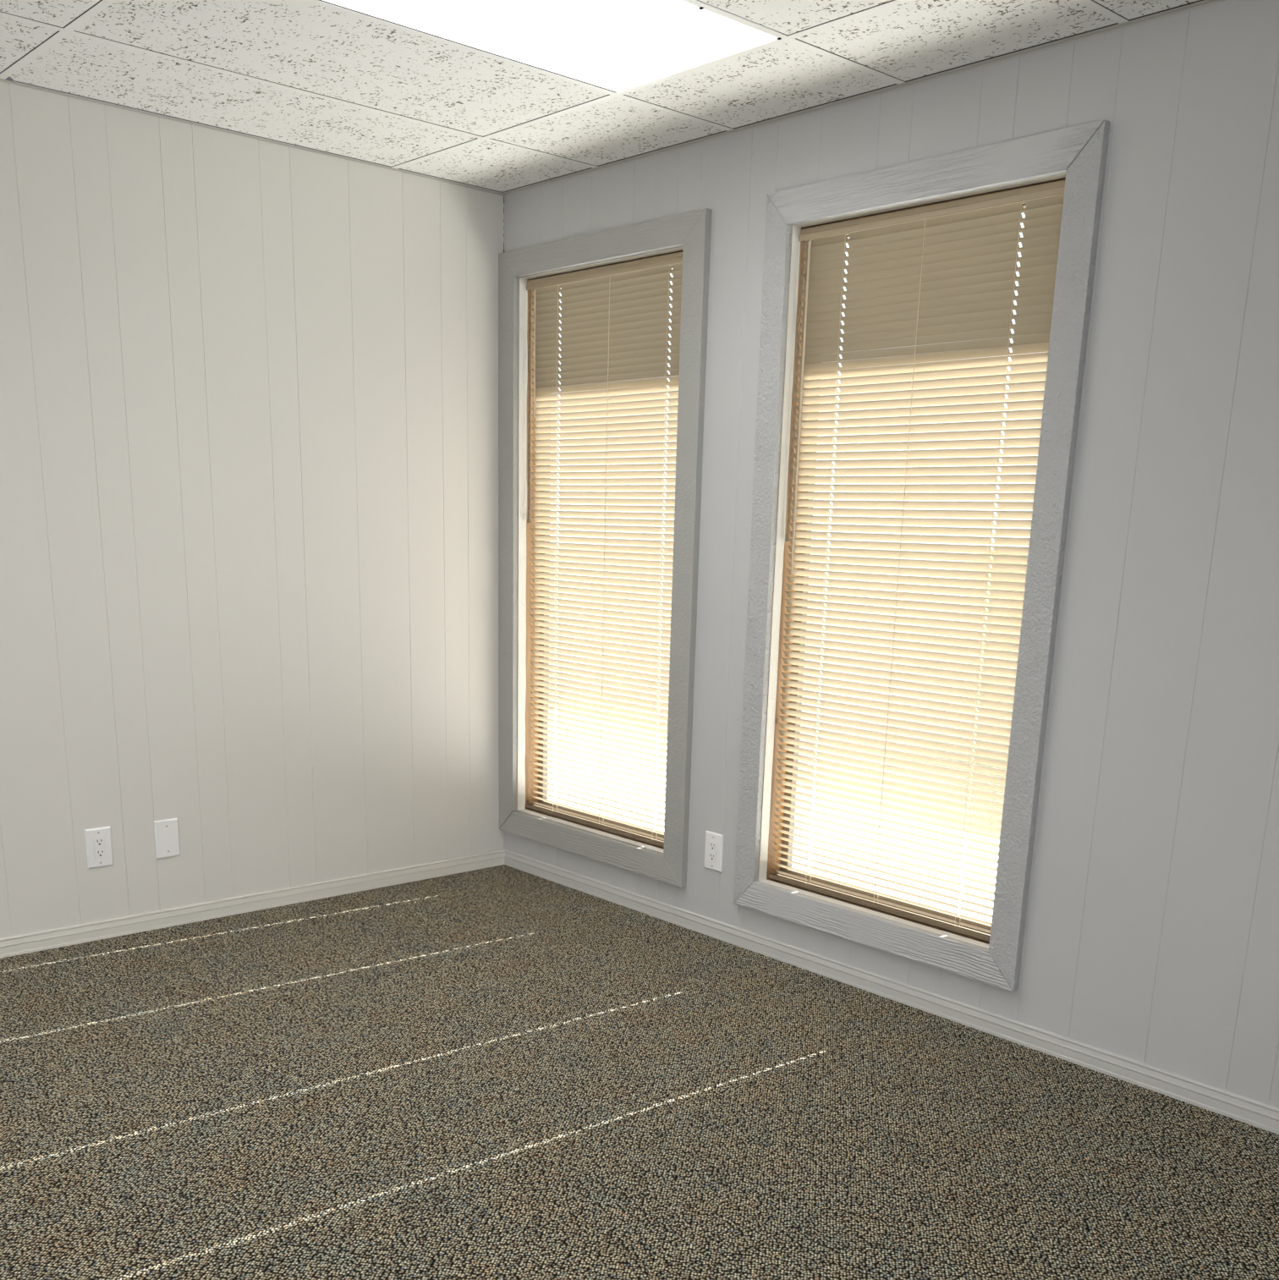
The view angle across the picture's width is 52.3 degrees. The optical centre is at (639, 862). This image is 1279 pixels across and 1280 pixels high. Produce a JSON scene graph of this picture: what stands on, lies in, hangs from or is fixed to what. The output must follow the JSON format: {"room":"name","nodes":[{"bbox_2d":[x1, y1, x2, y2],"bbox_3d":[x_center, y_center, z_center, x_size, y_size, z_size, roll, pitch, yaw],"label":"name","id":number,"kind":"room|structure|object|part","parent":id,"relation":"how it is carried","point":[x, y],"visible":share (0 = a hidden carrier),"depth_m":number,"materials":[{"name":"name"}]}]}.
{"room":"empty office room","nodes":[
{"label":"empty office room","id":0,"kind":"room"},
{"bbox_2d":[0,81,504,938],"bbox_3d":[-2.220,-0.832,3.401,4.600,2.440,0.009,-11,19,-41],"label":"wall","id":1,"kind":"structure","parent":0,"point":[249,387],"depth_m":4.18,"materials":[{"name":"beige paint"}]},
{"bbox_2d":[84,826,113,868],"bbox_3d":[-1.699,-0.047,4.099,0.080,0.126,0.009,-11,19,-41],"label":"wall outlet","id":2,"kind":"object","parent":1,"relation":"attached to","point":[98,841],"visible":1,"depth_m":4.09,"materials":[{"name":"white plastic"}]},
{"bbox_2d":[93,836,105,858],"bbox_3d":[-1.698,-0.047,4.098,0.033,0.066,0.007,-11,19,-41],"label":"receptacle","id":3,"kind":"object","parent":2,"relation":"attached to","point":[99,843],"depth_m":4.09,"materials":[{"name":"white plastic"}]},
{"bbox_2d":[153,818,180,858],"bbox_3d":[-1.538,-0.078,4.242,0.080,0.126,0.008,-11,19,-41],"label":"blank wall plate","id":4,"kind":"object","parent":1,"relation":"attached to","point":[166,832],"visible":1,"depth_m":4.24,"materials":[{"name":"white plastic"}]},
{"bbox_2d":[0,849,505,958],"bbox_3d":[-2.245,0.322,3.696,4.600,0.059,0.010,-11,19,-41],"label":"baseboard","id":5,"kind":"structure","parent":1,"relation":"attached to","point":[63,936],"depth_m":4.45,"materials":[{"name":"white paint"}]},
{"bbox_2d":[0,78,505,196],"bbox_3d":[-2.184,-2.007,3.090,4.600,0.005,0.020,-11,19,-41],"label":"trim","id":6,"kind":"structure","parent":1,"relation":"attached to","point":[1,79],"depth_m":3.94,"materials":[{"name":"grey paint"}]},
{"bbox_2d":[0,0,1203,192],"bbox_3d":[-0.441,-1.482,1.234,4.820,0.014,5.400,-11,19,-41],"label":"ceiling","id":7,"kind":"structure","parent":0,"point":[321,75],"depth_m":3.34,"materials":[{"name":"tile"}]},
{"bbox_2d":[323,0,781,92],"bbox_3d":[-0.310,-1.943,2.860,1.201,0.094,0.594,-11,19,-41],"label":"ceiling light","id":8,"kind":"object","parent":7,"relation":"attached to","point":[617,46],"visible":0.97,"depth_m":3.04,"materials":[{"name":"white plastic"}]},
{"bbox_2d":[0,864,1278,1279],"bbox_3d":[-0.513,0.880,1.860,4.620,0.001,5.220,-11,19,-41],"label":"floor","id":9,"kind":"structure","parent":0,"point":[503,1072],"depth_m":3.00,"materials":[{"name":"carpet"}]},
{"bbox_2d":[503,0,1278,1108],"bbox_3d":[1.111,-0.754,3.240,0.126,2.950,7.700,-11,19,-41],"label":"wall","id":10,"kind":"structure","parent":0,"point":[1151,936],"depth_m":3.10,"materials":[{"name":"grey paint"}]},
{"bbox_2d":[498,208,711,887],"bbox_3d":[-0.125,-1.050,4.566,0.150,2.101,1.048,-11,19,-41],"label":"window","id":11,"kind":"structure","parent":10,"relation":"in","point":[691,231],"depth_m":4.60,"materials":[{"name":"paint"}]},
{"bbox_3d":[-0.490,-1.139,4.867,0.025,2.100,0.093,-11,19,-41],"label":"casing","id":12,"kind":"part","parent":11,"relation":"part of","materials":[{"name":"paint"}]},
{"bbox_3d":[-0.198,-0.068,4.779,0.025,0.091,1.046,-11,19,-41],"label":"casing","id":13,"kind":"part","parent":11,"relation":"part of","materials":[{"name":"paint"}]},
{"bbox_3d":[-0.175,-0.119,4.787,0.039,0.001,0.858,-11,19,-41],"label":"sill","id":14,"kind":"part","parent":11,"relation":"part of","materials":[{"name":"white paint"}]},
{"bbox_3d":[-0.144,-2.015,4.270,0.025,0.086,1.047,-11,19,-41],"label":"casing","id":15,"kind":"part","parent":11,"relation":"part of","materials":[{"name":"paint"}]},
{"bbox_2d":[526,251,682,847],"bbox_3d":[-0.132,-1.051,4.559,0.046,1.911,0.852,-11,19,-41],"label":"blind","id":16,"kind":"object","parent":11,"relation":"attached to","point":[614,319],"visible":0.93,"depth_m":4.53,"materials":[{"name":"beige plastic"}]},
{"bbox_3d":[-0.399,-1.645,4.712,0.016,0.807,0.013,9,16,26],"label":"lift cord","id":17,"kind":"part","parent":16,"relation":"part of","materials":[{"name":"beige fabric"}]},
{"bbox_3d":[-0.151,-0.136,4.805,0.025,0.014,0.848,-11,19,-41],"label":"rail","id":18,"kind":"part","parent":16,"relation":"part of","materials":[{"name":"brown"}]},
{"bbox_3d":[-0.103,-1.960,4.324,0.038,0.032,0.852,-11,19,-41],"label":"head rail","id":19,"kind":"part","parent":16,"relation":"part of","materials":[{"name":"beige metal"}]},
{"bbox_3d":[-0.080,-1.062,4.604,0.024,1.922,0.858,-11,19,-41],"label":"sash","id":20,"kind":"part","parent":11,"relation":"part of","materials":[{"name":"brown metal"}]},
{"bbox_3d":[0.147,-0.943,4.184,0.025,2.101,0.094,-11,19,-41],"label":"casing","id":21,"kind":"part","parent":11,"relation":"part of","materials":[{"name":"white wood"}]},
{"bbox_2d":[704,830,723,872],"bbox_3d":[0.243,-0.036,4.294,0.009,0.126,0.080,-11,19,-41],"label":"wall outlet","id":22,"kind":"object","parent":10,"relation":"attached to","point":[714,842],"visible":1,"depth_m":4.29,"materials":[{"name":"white plastic"}]},
{"bbox_2d":[708,840,717,862],"bbox_3d":[0.242,-0.036,4.294,0.007,0.066,0.033,-11,19,-41],"label":"receptacle","id":23,"kind":"object","parent":22,"relation":"attached to","point":[712,844],"depth_m":4.29,"materials":[{"name":"white plastic"}]},
{"bbox_2d":[501,0,1227,196],"bbox_3d":[1.253,-1.816,2.725,0.020,0.005,5.210,-11,19,-41],"label":"trim","id":24,"kind":"structure","parent":10,"relation":"attached to","point":[1205,2],"depth_m":3.34,"materials":[{"name":"grey paint"}]},
{"bbox_2d":[504,849,1278,1134],"bbox_3d":[1.194,0.512,3.332,0.010,0.059,5.200,-11,19,-41],"label":"baseboard","id":25,"kind":"structure","parent":10,"relation":"attached to","point":[1244,1109],"depth_m":3.69,"materials":[{"name":"grey paint"}]},
{"bbox_2d":[733,119,1110,991],"bbox_3d":[0.736,-0.788,3.642,0.150,2.102,1.041,-11,19,-41],"label":"window","id":26,"kind":"structure","parent":10,"relation":"in","point":[1077,155],"depth_m":3.51,"materials":[{"name":"paint"}]},
{"bbox_3d":[0.370,-0.877,3.944,0.025,2.101,0.084,-11,19,-41],"label":"casing","id":27,"kind":"part","parent":26,"relation":"part of","materials":[{"name":"paint"}]},
{"bbox_3d":[0.684,0.146,3.864,0.038,0.001,0.870,-11,19,-41],"label":"sill","id":28,"kind":"part","parent":26,"relation":"part of","materials":[{"name":"white paint"}]},
{"bbox_3d":[0.662,0.194,3.857,0.025,0.091,1.039,-11,19,-41],"label":"casing","id":29,"kind":"part","parent":26,"relation":"part of","materials":[{"name":"paint"}]},
{"bbox_3d":[0.780,-0.797,3.682,0.024,1.922,0.870,-11,19,-41],"label":"sash","id":30,"kind":"part","parent":26,"relation":"part of","materials":[{"name":"brown metal"}]},
{"bbox_2d":[769,179,1065,941],"bbox_3d":[0.729,-0.786,3.637,0.046,1.911,0.864,-11,19,-41],"label":"blind","id":31,"kind":"object","parent":26,"relation":"attached to","point":[940,274],"visible":0.95,"depth_m":3.58,"materials":[{"name":"beige plastic"}]},
{"bbox_3d":[0.454,-1.367,3.801,0.013,0.837,0.017,-5,16,-25],"label":"lift cord","id":32,"kind":"part","parent":31,"relation":"part of","materials":[{"name":"beige fabric"}]},
{"bbox_3d":[0.709,0.130,3.883,0.025,0.014,0.860,-11,19,-41],"label":"rail","id":33,"kind":"part","parent":31,"relation":"part of","materials":[{"name":"brown"}]},
{"bbox_3d":[0.756,-1.695,3.402,0.038,0.032,0.864,-11,19,-41],"label":"head rail","id":34,"kind":"part","parent":31,"relation":"part of","materials":[{"name":"brown metal"}]},
{"bbox_3d":[0.716,-1.751,3.348,0.025,0.091,1.039,-11,19,-41],"label":"casing","id":35,"kind":"part","parent":26,"relation":"part of","materials":[{"name":"paint"}]},
{"bbox_3d":[1.008,-0.680,3.260,0.025,2.099,0.087,-11,19,-41],"label":"casing","id":36,"kind":"part","parent":26,"relation":"part of","materials":[{"name":"white wood"}]},
{"label":"outside","id":37,"kind":"structure","parent":0,"visible":0},
{"bbox_2d":[548,544,1027,835],"bbox_3d":[44.182,-8.841,44.370,119.800,0.001,120.000,-11,19,-41],"label":"ground","id":38,"kind":"structure","parent":37,"point":[828,550],"depth_m":12.28,"materials":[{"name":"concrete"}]},
{"bbox_2d":[547,708,999,922],"bbox_3d":[0.844,-0.129,6.454,3.475,0.001,120.000,-11,19,-41],"label":"path","id":39,"kind":"structure","parent":38,"relation":"on","point":[799,825],"depth_m":6.57,"materials":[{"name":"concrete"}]}
]}

